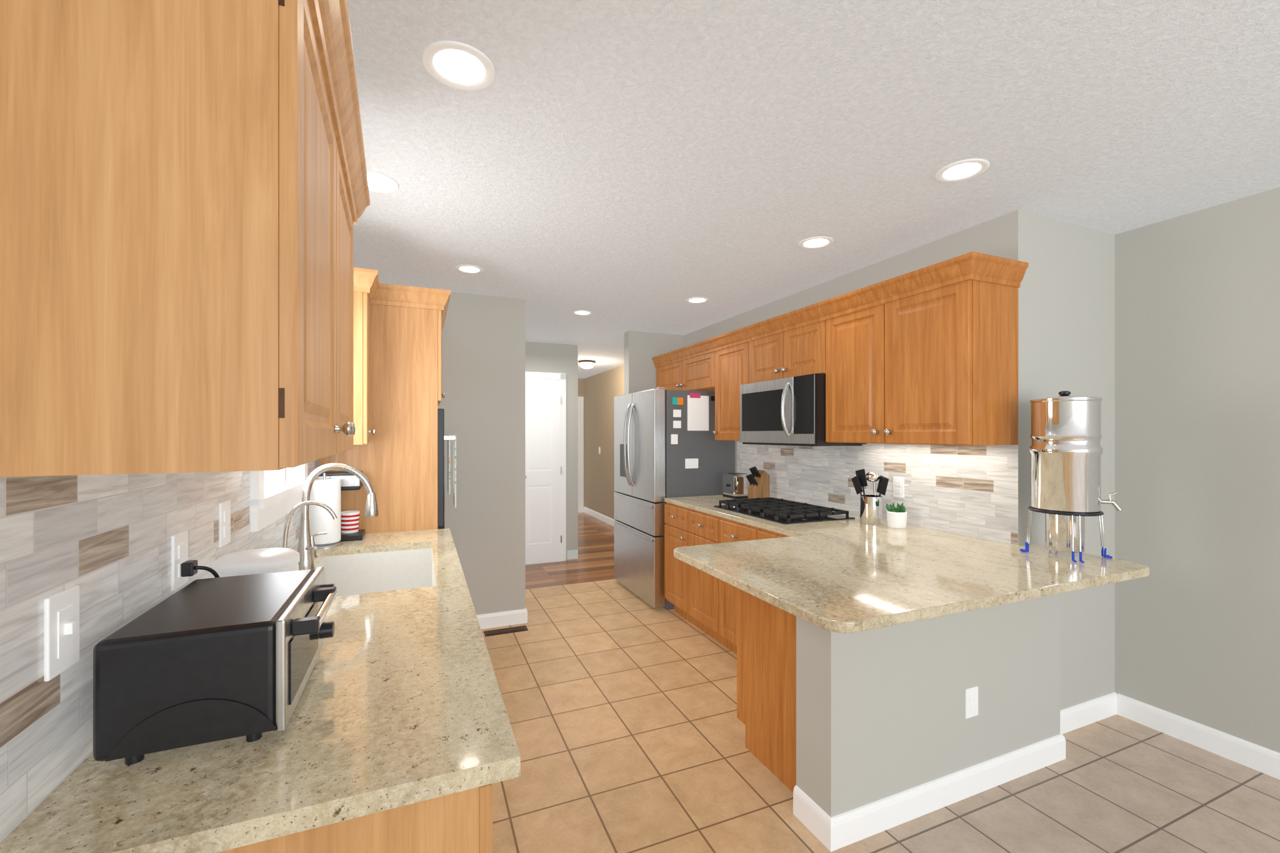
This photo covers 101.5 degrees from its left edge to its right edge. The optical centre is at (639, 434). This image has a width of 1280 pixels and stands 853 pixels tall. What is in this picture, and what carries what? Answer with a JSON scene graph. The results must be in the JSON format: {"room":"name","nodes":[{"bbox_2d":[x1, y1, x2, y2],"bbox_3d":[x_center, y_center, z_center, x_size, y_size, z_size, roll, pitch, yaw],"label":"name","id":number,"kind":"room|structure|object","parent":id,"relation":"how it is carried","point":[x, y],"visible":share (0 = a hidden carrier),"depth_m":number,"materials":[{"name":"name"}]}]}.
{"room":"kitchen","nodes":[
{"label":"kitchen","id":0,"kind":"room"},
{"bbox_2d":[0,459,319,842],"bbox_3d":[-0.579,0.200,-0.043,0.140,2.440,7.570,0,0,-23],"label":"backsplash","id":1,"kind":"structure","parent":0,"point":[102,542],"depth_m":0.80,"materials":[{"name":"grey tile"}]},
{"bbox_2d":[43,585,79,681],"bbox_3d":[-0.830,0.285,0.757,0.016,0.115,0.072,0,0,-23],"label":"switch plate","id":2,"kind":"object","parent":1,"relation":"attached to","point":[61,632],"visible":1,"depth_m":0.75,"materials":[{"name":"white plastic"}]},
{"bbox_2d":[0,0,358,476],"bbox_3d":[-0.683,-0.358,0.865,0.351,0.813,0.562,0,0,-25],"label":"upper cabinet","id":3,"kind":"object","parent":1,"relation":"attached to","point":[167,236],"visible":1,"depth_m":0.65,"materials":[{"name":"brown wood"}]},
{"bbox_2d":[171,530,188,591],"bbox_3d":[-0.989,0.270,1.125,0.008,0.115,0.072,0,0,-23],"label":"electrical outlet","id":4,"kind":"object","parent":1,"relation":"attached to","point":[179,549],"visible":0.96,"depth_m":1.11,"materials":[{"name":"white plastic"}]},
{"bbox_2d":[181,560,219,577],"bbox_3d":[-0.961,0.378,1.149,0.060,0.205,0.054,0,0,-23],"label":"plug","id":5,"kind":"object","parent":4,"relation":"attached to","point":[190,568],"visible":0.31,"depth_m":1.12,"materials":[{"name":"black plastic"}]},
{"bbox_2d":[218,500,230,547],"bbox_3d":[-1.097,0.235,1.383,0.008,0.115,0.072,0,0,-23],"label":"electrical outlet","id":6,"kind":"object","parent":1,"relation":"attached to","point":[224,523],"visible":1,"depth_m":1.37,"materials":[{"name":"white plastic"}]},
{"bbox_2d":[250,463,307,531],"bbox_3d":[-1.323,-0.190,1.955,0.036,0.980,0.754,0,0,-23],"label":"window","id":7,"kind":"structure","parent":1,"relation":"in","point":[275,495],"depth_m":1.80,"materials":[{"name":"white glass"}]},
{"bbox_2d":[335,103,369,454],"bbox_3d":[-0.913,-0.358,1.382,0.331,0.813,0.562,0,0,-25],"label":"upper cabinet","id":8,"kind":"object","parent":1,"relation":"attached to","point":[352,199],"visible":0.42,"depth_m":1.37,"materials":[{"name":"brown wood"}]},
{"bbox_2d":[353,267,379,444],"bbox_3d":[-1.400,-0.358,2.474,0.290,0.813,0.224,0,0,-25],"label":"upper cabinet","id":9,"kind":"object","parent":1,"relation":"attached to","point":[366,283],"visible":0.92,"depth_m":2.44,"materials":[{"name":"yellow wood"}]},
{"bbox_2d":[437,291,524,614],"bbox_3d":[-1.513,0.200,3.741,1.350,2.440,0.130,0,0,-23],"label":"wall","id":10,"kind":"structure","parent":0,"point":[482,404],"depth_m":3.83,"materials":[{"name":"paint"}]},
{"bbox_2d":[476,607,527,629],"bbox_3d":[-1.142,1.368,3.897,0.574,0.104,0.158,0,0,-23],"label":"baseboard","id":11,"kind":"structure","parent":10,"relation":"attached to","point":[501,619],"depth_m":3.87,"materials":[{"name":"white wood"}]},
{"bbox_2d":[525,341,578,559],"bbox_3d":[-2.975,0.200,5.090,4.860,2.440,0.130,0,0,-23],"label":"wall","id":12,"kind":"structure","parent":0,"point":[549,357],"depth_m":5.93,"materials":[{"name":"paint"}]},
{"bbox_2d":[525,371,566,564],"bbox_3d":[-1.099,0.367,5.731,0.605,2.105,0.098,0,0,-23],"label":"closet door","id":13,"kind":"structure","parent":12,"relation":"in","point":[545,470],"depth_m":5.77,"materials":[{"name":"white wood"}]},
{"bbox_2d":[525,512,614,589],"bbox_3d":[-1.389,1.450,7.563,9.700,0.060,5.380,0,0,-23],"label":"floor","id":14,"kind":"structure","parent":0,"point":[594,561],"depth_m":5.72,"materials":[{"name":"brown wood"}]},
{"bbox_2d":[578,378,584,506],"bbox_3d":[-1.553,0.200,9.398,1.360,2.440,0.130,0,0,-23],"label":"wall","id":15,"kind":"structure","parent":0,"point":[580,387],"depth_m":9.54,"materials":[{"name":"paint"}]},
{"bbox_2d":[578,396,583,513],"bbox_3d":[-1.418,0.367,9.340,0.845,2.105,0.036,0,0,-23],"label":"end door","id":16,"kind":"structure","parent":15,"relation":"in","point":[580,454],"depth_m":9.47,"materials":[{"name":"white wood"}]},
{"bbox_2d":[584,365,624,519],"bbox_3d":[-0.130,0.200,7.598,0.130,2.440,4.290,0,0,-23],"label":"wall","id":17,"kind":"structure","parent":0,"point":[602,390],"depth_m":8.66,"materials":[{"name":"paint"}]},
{"bbox_2d":[583,506,614,526],"bbox_3d":[-0.192,1.368,7.561,0.014,0.104,4.270,0,0,-23],"label":"baseboard","id":18,"kind":"structure","parent":17,"relation":"attached to","point":[603,518],"depth_m":8.68,"materials":[{"name":"white wood"}]},
{"bbox_2d":[598,446,600,453],"bbox_3d":[-0.679,0.270,8.718,0.016,0.115,0.072,0,0,-23],"label":"hall light switch","id":19,"kind":"object","parent":17,"relation":"attached to","point":[599,450],"visible":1,"depth_m":8.70,"materials":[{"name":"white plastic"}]},
{"bbox_2d":[624,330,683,394],"bbox_3d":[0.326,0.200,5.393,1.000,2.440,0.130,0,0,-23],"label":"wall","id":20,"kind":"structure","parent":0,"point":[642,349],"depth_m":5.21,"materials":[{"name":"paint"}]},
{"bbox_2d":[347,0,1279,378],"bbox_3d":[0.242,-1.060,3.682,9.700,0.080,13.800,0,0,-23],"label":"ceiling","id":21,"kind":"structure","parent":0,"point":[617,169],"depth_m":1.79,"materials":[{"name":"white paint"}]},
{"bbox_2d":[366,170,398,193],"bbox_3d":[-1.071,-1.017,2.110,0.178,0.006,0.178,0,0,-23],"label":"recessed light","id":22,"kind":"object","parent":21,"relation":"in","point":[379,182],"visible":0.67,"depth_m":2.12,"materials":[{"name":"white plastic"}]},
{"bbox_2d":[421,40,495,90],"bbox_3d":[-0.501,-1.017,1.449,0.192,0.006,0.192,0,0,-23],"label":"recessed light","id":23,"kind":"object","parent":21,"relation":"in","point":[458,65],"visible":1,"depth_m":1.44,"materials":[{"name":"white plastic"}]},
{"bbox_2d":[455,265,483,273],"bbox_3d":[-1.052,-1.017,3.224,0.168,0.006,0.168,0,0,-23],"label":"recessed light","id":24,"kind":"object","parent":21,"relation":"in","point":[469,269],"visible":0.98,"depth_m":3.22,"materials":[{"name":"white plastic"}]},
{"bbox_2d":[572,310,592,315],"bbox_3d":[-0.483,-1.017,4.375,0.168,0.006,0.168,0,0,-23],"label":"recessed light","id":25,"kind":"object","parent":21,"relation":"in","point":[582,312],"visible":1,"depth_m":4.37,"materials":[{"name":"white plastic"}]},
{"bbox_2d":[578,360,595,368],"bbox_3d":[-0.740,-0.966,7.282,0.240,0.108,0.240,0,0,-23],"label":"hall ceiling light","id":26,"kind":"object","parent":21,"relation":"attached to","point":[586,364],"visible":1,"depth_m":7.20,"materials":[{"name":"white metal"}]},
{"bbox_2d":[685,296,709,303],"bbox_3d":[0.436,-1.017,3.969,0.178,0.006,0.178,0,0,-23],"label":"recessed light","id":27,"kind":"object","parent":21,"relation":"in","point":[697,300],"visible":0.98,"depth_m":3.96,"materials":[{"name":"white plastic"}]},
{"bbox_2d":[798,236,833,249],"bbox_3d":[0.936,-1.017,2.780,0.178,0.006,0.178,0,0,-23],"label":"recessed light","id":28,"kind":"object","parent":21,"relation":"in","point":[816,242],"visible":1,"depth_m":2.77,"materials":[{"name":"white plastic"}]},
{"bbox_2d":[935,158,989,182],"bbox_3d":[1.244,-1.017,2.020,0.178,0.006,0.178,0,0,-23],"label":"recessed light","id":29,"kind":"object","parent":21,"relation":"in","point":[962,170],"visible":1,"depth_m":2.01,"materials":[{"name":"white plastic"}]},
{"bbox_2d":[481,579,1279,852],"bbox_3d":[1.285,1.450,1.202,9.700,0.060,8.420,0,0,-23],"label":"floor","id":30,"kind":"structure","parent":0,"point":[626,723],"depth_m":2.16,"materials":[{"name":"beige tile"}]},
{"bbox_2d":[216,783,492,852],"bbox_3d":[-0.570,0.979,0.948,0.599,0.882,0.490,0,0,-23],"label":"base cabinet","id":31,"kind":"object","parent":30,"relation":"on","point":[461,822],"visible":0.06,"depth_m":0.78,"materials":[{"name":"brown wood"}]},
{"bbox_2d":[0,528,520,852],"bbox_3d":[-0.894,0.522,1.695,0.625,0.032,2.159,0,0,-23],"label":"countertop","id":32,"kind":"structure","parent":31,"relation":"on","point":[400,702],"depth_m":0.82,"materials":[{"name":"stone"}]},
{"bbox_2d":[93,566,337,764],"bbox_3d":[-0.750,0.406,0.997,0.286,0.200,0.385,0,0,-23],"label":"toaster oven","id":33,"kind":"object","parent":32,"relation":"on","point":[197,662],"visible":1,"depth_m":0.83,"materials":[{"name":"black metal"}]},
{"bbox_2d":[212,548,299,578],"bbox_3d":[-0.956,0.401,1.307,0.176,0.210,0.176,0,0,-23],"label":"bin","id":34,"kind":"object","parent":32,"relation":"on","point":[264,560],"visible":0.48,"depth_m":1.26,"materials":[{"name":"white plastic"}]},
{"bbox_2d":[282,501,337,557],"bbox_3d":[-1.113,0.364,1.754,0.175,0.284,0.085,0,0,-23],"label":"faucet","id":35,"kind":"object","parent":32,"relation":"on","point":[327,508],"visible":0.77,"depth_m":1.72,"materials":[{"name":"silver metal"}]},
{"bbox_2d":[310,531,327,558],"bbox_3d":[-1.328,0.454,2.143,0.077,0.103,0.044,0,0,-23],"label":"soap dispenser","id":36,"kind":"object","parent":32,"relation":"on","point":[315,556],"visible":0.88,"depth_m":2.14,"materials":[{"name":"silver metal"}]},
{"bbox_2d":[308,473,341,549],"bbox_3d":[-1.429,0.341,2.366,0.132,0.330,0.132,0,0,-23],"label":"paper towel holder","id":37,"kind":"object","parent":32,"relation":"on","point":[325,491],"visible":0.79,"depth_m":2.32,"materials":[{"name":"white paper"}]},
{"bbox_2d":[296,463,378,570],"bbox_3d":[-1.133,0.307,1.949,0.279,0.398,0.137,0,0,-23],"label":"faucet","id":38,"kind":"object","parent":32,"relation":"on","point":[305,549],"visible":0.98,"depth_m":1.94,"materials":[{"name":"silver metal"}]},
{"bbox_2d":[315,470,364,541],"bbox_3d":[-1.444,0.344,2.520,0.200,0.325,0.144,0,0,-23],"label":"coffee maker","id":39,"kind":"object","parent":32,"relation":"on","point":[350,531],"visible":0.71,"depth_m":2.49,"materials":[{"name":"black plastic"}]},
{"bbox_2d":[315,548,435,596],"bbox_3d":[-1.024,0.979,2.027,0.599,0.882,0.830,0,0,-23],"label":"sink","id":40,"kind":"object","parent":32,"relation":"in","point":[354,574],"depth_m":2.38,"materials":[{"name":"white ceramic"}]},
{"bbox_2d":[320,283,456,533],"bbox_3d":[-1.459,0.328,3.126,0.648,2.185,1.002,0,0,-23],"label":"tall cabinet","id":41,"kind":"object","parent":30,"relation":"on","point":[398,460],"visible":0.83,"depth_m":2.73,"materials":[{"name":"brown wood"}]},
{"bbox_2d":[483,625,528,636],"bbox_3d":[-0.967,1.417,3.770,0.300,0.007,0.100,0,0,-23],"label":"floor vent","id":42,"kind":"object","parent":30,"relation":"in","point":[505,630],"visible":1,"depth_m":3.76,"materials":[{"name":"brown metal"}]},
{"bbox_2d":[613,386,734,609],"bbox_3d":[0.252,0.520,4.735,0.822,1.800,0.944,0,0,-23],"label":"refrigerator","id":43,"kind":"object","parent":30,"relation":"on","point":[667,445],"visible":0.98,"depth_m":4.34,"materials":[{"name":"metal"}]},
{"bbox_2d":[664,502,698,628],"bbox_3d":[0.571,0.979,4.102,0.724,0.882,0.400,0,0,-23],"label":"base cabinet","id":44,"kind":"object","parent":30,"relation":"on","point":[676,532],"visible":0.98,"depth_m":3.97,"materials":[{"name":"brown wood"}]},
{"bbox_2d":[688,509,729,649],"bbox_3d":[0.730,0.979,3.724,0.724,0.882,0.420,0,0,-23],"label":"base cabinet","id":45,"kind":"object","parent":30,"relation":"on","point":[703,592],"visible":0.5,"depth_m":3.59,"materials":[{"name":"brown wood"}]},
{"bbox_2d":[664,495,907,536],"bbox_3d":[0.842,0.522,3.532,0.710,0.032,1.660,0,0,-23],"label":"countertop","id":46,"kind":"structure","parent":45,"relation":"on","point":[705,504],"depth_m":3.03,"materials":[{"name":"stone"}]},
{"bbox_2d":[723,472,749,499],"bbox_3d":[0.780,0.410,4.190,0.195,0.192,0.200,0,0,-23],"label":"toaster","id":47,"kind":"object","parent":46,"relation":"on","point":[735,485],"visible":0.85,"depth_m":4.10,"materials":[{"name":"silver metal"}]},
{"bbox_2d":[745,466,769,498],"bbox_3d":[0.875,0.372,3.937,0.155,0.268,0.120,0,0,-23],"label":"knife block","id":48,"kind":"object","parent":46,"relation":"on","point":[759,485],"visible":1,"depth_m":3.90,"materials":[{"name":"brown wood"}]},
{"bbox_2d":[713,497,854,524],"bbox_3d":[0.901,0.481,3.386,0.515,0.050,0.775,0,0,-23],"label":"gas cooktop","id":49,"kind":"object","parent":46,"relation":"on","point":[781,511],"visible":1,"depth_m":3.22,"materials":[{"name":"black metal"}]},
{"bbox_2d":[851,468,888,524],"bbox_3d":[1.314,0.353,2.990,0.120,0.306,0.232,0,0,-23],"label":"utensil crock","id":50,"kind":"object","parent":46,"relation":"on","point":[871,509],"visible":1,"depth_m":2.94,"materials":[{"name":"silver metal"}]},
{"bbox_2d":[718,517,759,654],"bbox_3d":[0.893,0.979,3.337,0.724,0.882,0.420,0,0,-23],"label":"base cabinet","id":51,"kind":"object","parent":30,"relation":"on","point":[730,530],"visible":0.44,"depth_m":3.29,"materials":[{"name":"brown wood"}]},
{"bbox_2d":[736,588,796,793],"bbox_3d":[1.058,0.979,2.436,1.118,0.882,0.468,0,0,-23],"label":"base cabinet","id":52,"kind":"object","parent":30,"relation":"on","point":[766,674],"visible":0.18,"depth_m":2.21,"materials":[{"name":"brown wood"}]},
{"bbox_2d":[673,525,1143,633],"bbox_3d":[1.007,0.522,2.146,1.480,0.032,1.025,0,0,-23],"label":"countertop","id":53,"kind":"structure","parent":52,"relation":"on","point":[854,581],"depth_m":1.91,"materials":[{"name":"stone"}]},
{"bbox_2d":[886,502,906,528],"bbox_3d":[1.394,0.437,2.841,0.103,0.139,0.107,0,0,-23],"label":"succulent plant","id":54,"kind":"object","parent":53,"relation":"on","point":[897,518],"visible":1,"depth_m":2.81,"materials":[{"name":"white plastic"}]},
{"bbox_2d":[1020,390,1121,563],"bbox_3d":[1.792,0.162,2.189,0.249,0.688,0.269,0,0,-23],"label":"water filter","id":55,"kind":"object","parent":53,"relation":"on","point":[1065,450],"visible":1,"depth_m":2.12,"materials":[{"name":"silver metal"}]},
{"bbox_2d":[757,528,789,539],"bbox_3d":[1.061,0.979,2.936,0.724,0.882,0.449,0,0,-23],"label":"base cabinet","id":56,"kind":"object","parent":30,"relation":"on","point":[762,534],"depth_m":2.93,"materials":[{"name":"brown wood"}]},
{"bbox_2d":[683,209,1114,710],"bbox_3d":[1.439,0.200,4.022,0.770,2.440,3.260,0,0,-23],"label":"wall","id":57,"kind":"structure","parent":0,"point":[1066,314],"depth_m":2.60,"materials":[{"name":"grey paint"}]},
{"bbox_2d":[651,338,714,391],"bbox_3d":[0.509,-0.573,4.764,0.371,0.385,1.128,0,0,-23],"label":"upper cabinet","id":58,"kind":"object","parent":57,"relation":"attached to","point":[690,367],"visible":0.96,"depth_m":4.58,"materials":[{"name":"brown wood"}]},
{"bbox_2d":[710,327,748,440],"bbox_3d":[0.819,-0.358,4.027,0.371,0.813,0.470,0,0,-23],"label":"upper cabinet","id":59,"kind":"object","parent":57,"relation":"attached to","point":[731,349],"visible":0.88,"depth_m":3.98,"materials":[{"name":"brown wood"}]},
{"bbox_2d":[743,302,825,383],"bbox_3d":[1.059,-0.560,3.455,0.371,0.410,0.770,0,0,-23],"label":"upper cabinet","id":60,"kind":"object","parent":57,"relation":"attached to","point":[791,344],"visible":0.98,"depth_m":3.34,"materials":[{"name":"brown wood"}]},
{"bbox_2d":[740,373,866,446],"bbox_3d":[1.021,-0.142,3.439,0.454,0.424,0.764,0,0,-23],"label":"microwave","id":61,"kind":"object","parent":60,"relation":"attached to","point":[789,411],"visible":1,"depth_m":3.23,"materials":[{"name":"silver metal"}]},
{"bbox_2d":[818,283,886,443],"bbox_3d":[1.290,-0.358,2.907,0.371,0.813,0.420,0,0,-23],"label":"upper cabinet","id":62,"kind":"object","parent":57,"relation":"attached to","point":[855,366],"visible":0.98,"depth_m":2.83,"materials":[{"name":"brown wood"}]},
{"bbox_2d":[893,476,904,498],"bbox_3d":[1.464,0.300,2.958,0.008,0.115,0.072,0,0,-23],"label":"electrical outlet","id":63,"kind":"object","parent":57,"relation":"attached to","point":[898,487],"visible":1,"depth_m":2.95,"materials":[{"name":"white plastic"}]},
{"bbox_2d":[877,251,1028,445],"bbox_3d":[1.467,-0.358,2.486,0.371,0.813,0.494,0,0,-23],"label":"upper cabinet","id":64,"kind":"object","parent":57,"relation":"attached to","point":[951,351],"visible":1,"depth_m":2.34,"materials":[{"name":"brown wood"}]},
{"bbox_2d":[1018,543,1149,577],"bbox_3d":[1.855,0.522,2.187,0.115,0.032,0.445,0,0,-23],"label":"countertop","id":65,"kind":"structure","parent":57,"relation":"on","point":[1145,568],"depth_m":2.11,"materials":[{"name":"stone"}]},
{"bbox_2d":[796,593,1059,817],"bbox_3d":[1.216,0.979,2.127,1.290,0.882,0.180,0,0,-23],"label":"wall","id":66,"kind":"structure","parent":0,"point":[880,713],"depth_m":1.96,"materials":[{"name":"paint"}]},
{"bbox_2d":[793,691,1117,851],"bbox_3d":[1.525,1.368,2.250,1.984,0.104,0.194,0,0,-23],"label":"baseboard","id":67,"kind":"structure","parent":66,"relation":"attached to","point":[836,832],"depth_m":1.99,"materials":[{"name":"white wood"}]},
{"bbox_2d":[965,686,978,718],"bbox_3d":[1.312,1.060,2.066,0.072,0.115,0.008,0,0,-23],"label":"outlet","id":68,"kind":"object","parent":66,"relation":"attached to","point":[971,702],"visible":1,"depth_m":2.06,"materials":[{"name":"white plastic"}]},
{"bbox_2d":[1115,187,1279,753],"bbox_3d":[2.850,0.200,1.838,0.140,2.440,8.380,0,0,-23],"label":"wall","id":69,"kind":"structure","parent":0,"point":[1197,432],"depth_m":2.37,"materials":[{"name":"paint"}]},
{"bbox_2d":[1116,693,1279,779],"bbox_3d":[2.891,1.368,1.544,0.014,0.104,2.406,0,0,-23],"label":"baseboard","id":70,"kind":"structure","parent":69,"relation":"attached to","point":[1254,756],"depth_m":2.36,"materials":[{"name":"white wood"}]},
{"bbox_3d":[-1.457,0.200,7.583,0.130,2.440,3.290,0,0,-23],"label":"wall","id":71,"kind":"structure","parent":0,"visible":0},
{"bbox_2d":[567,549,578,559],"bbox_3d":[-1.100,1.368,6.740,0.125,0.104,1.720,0,0,-23],"label":"baseboard","id":72,"kind":"structure","parent":71,"relation":"attached to","point":[576,553],"depth_m":5.95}
]}

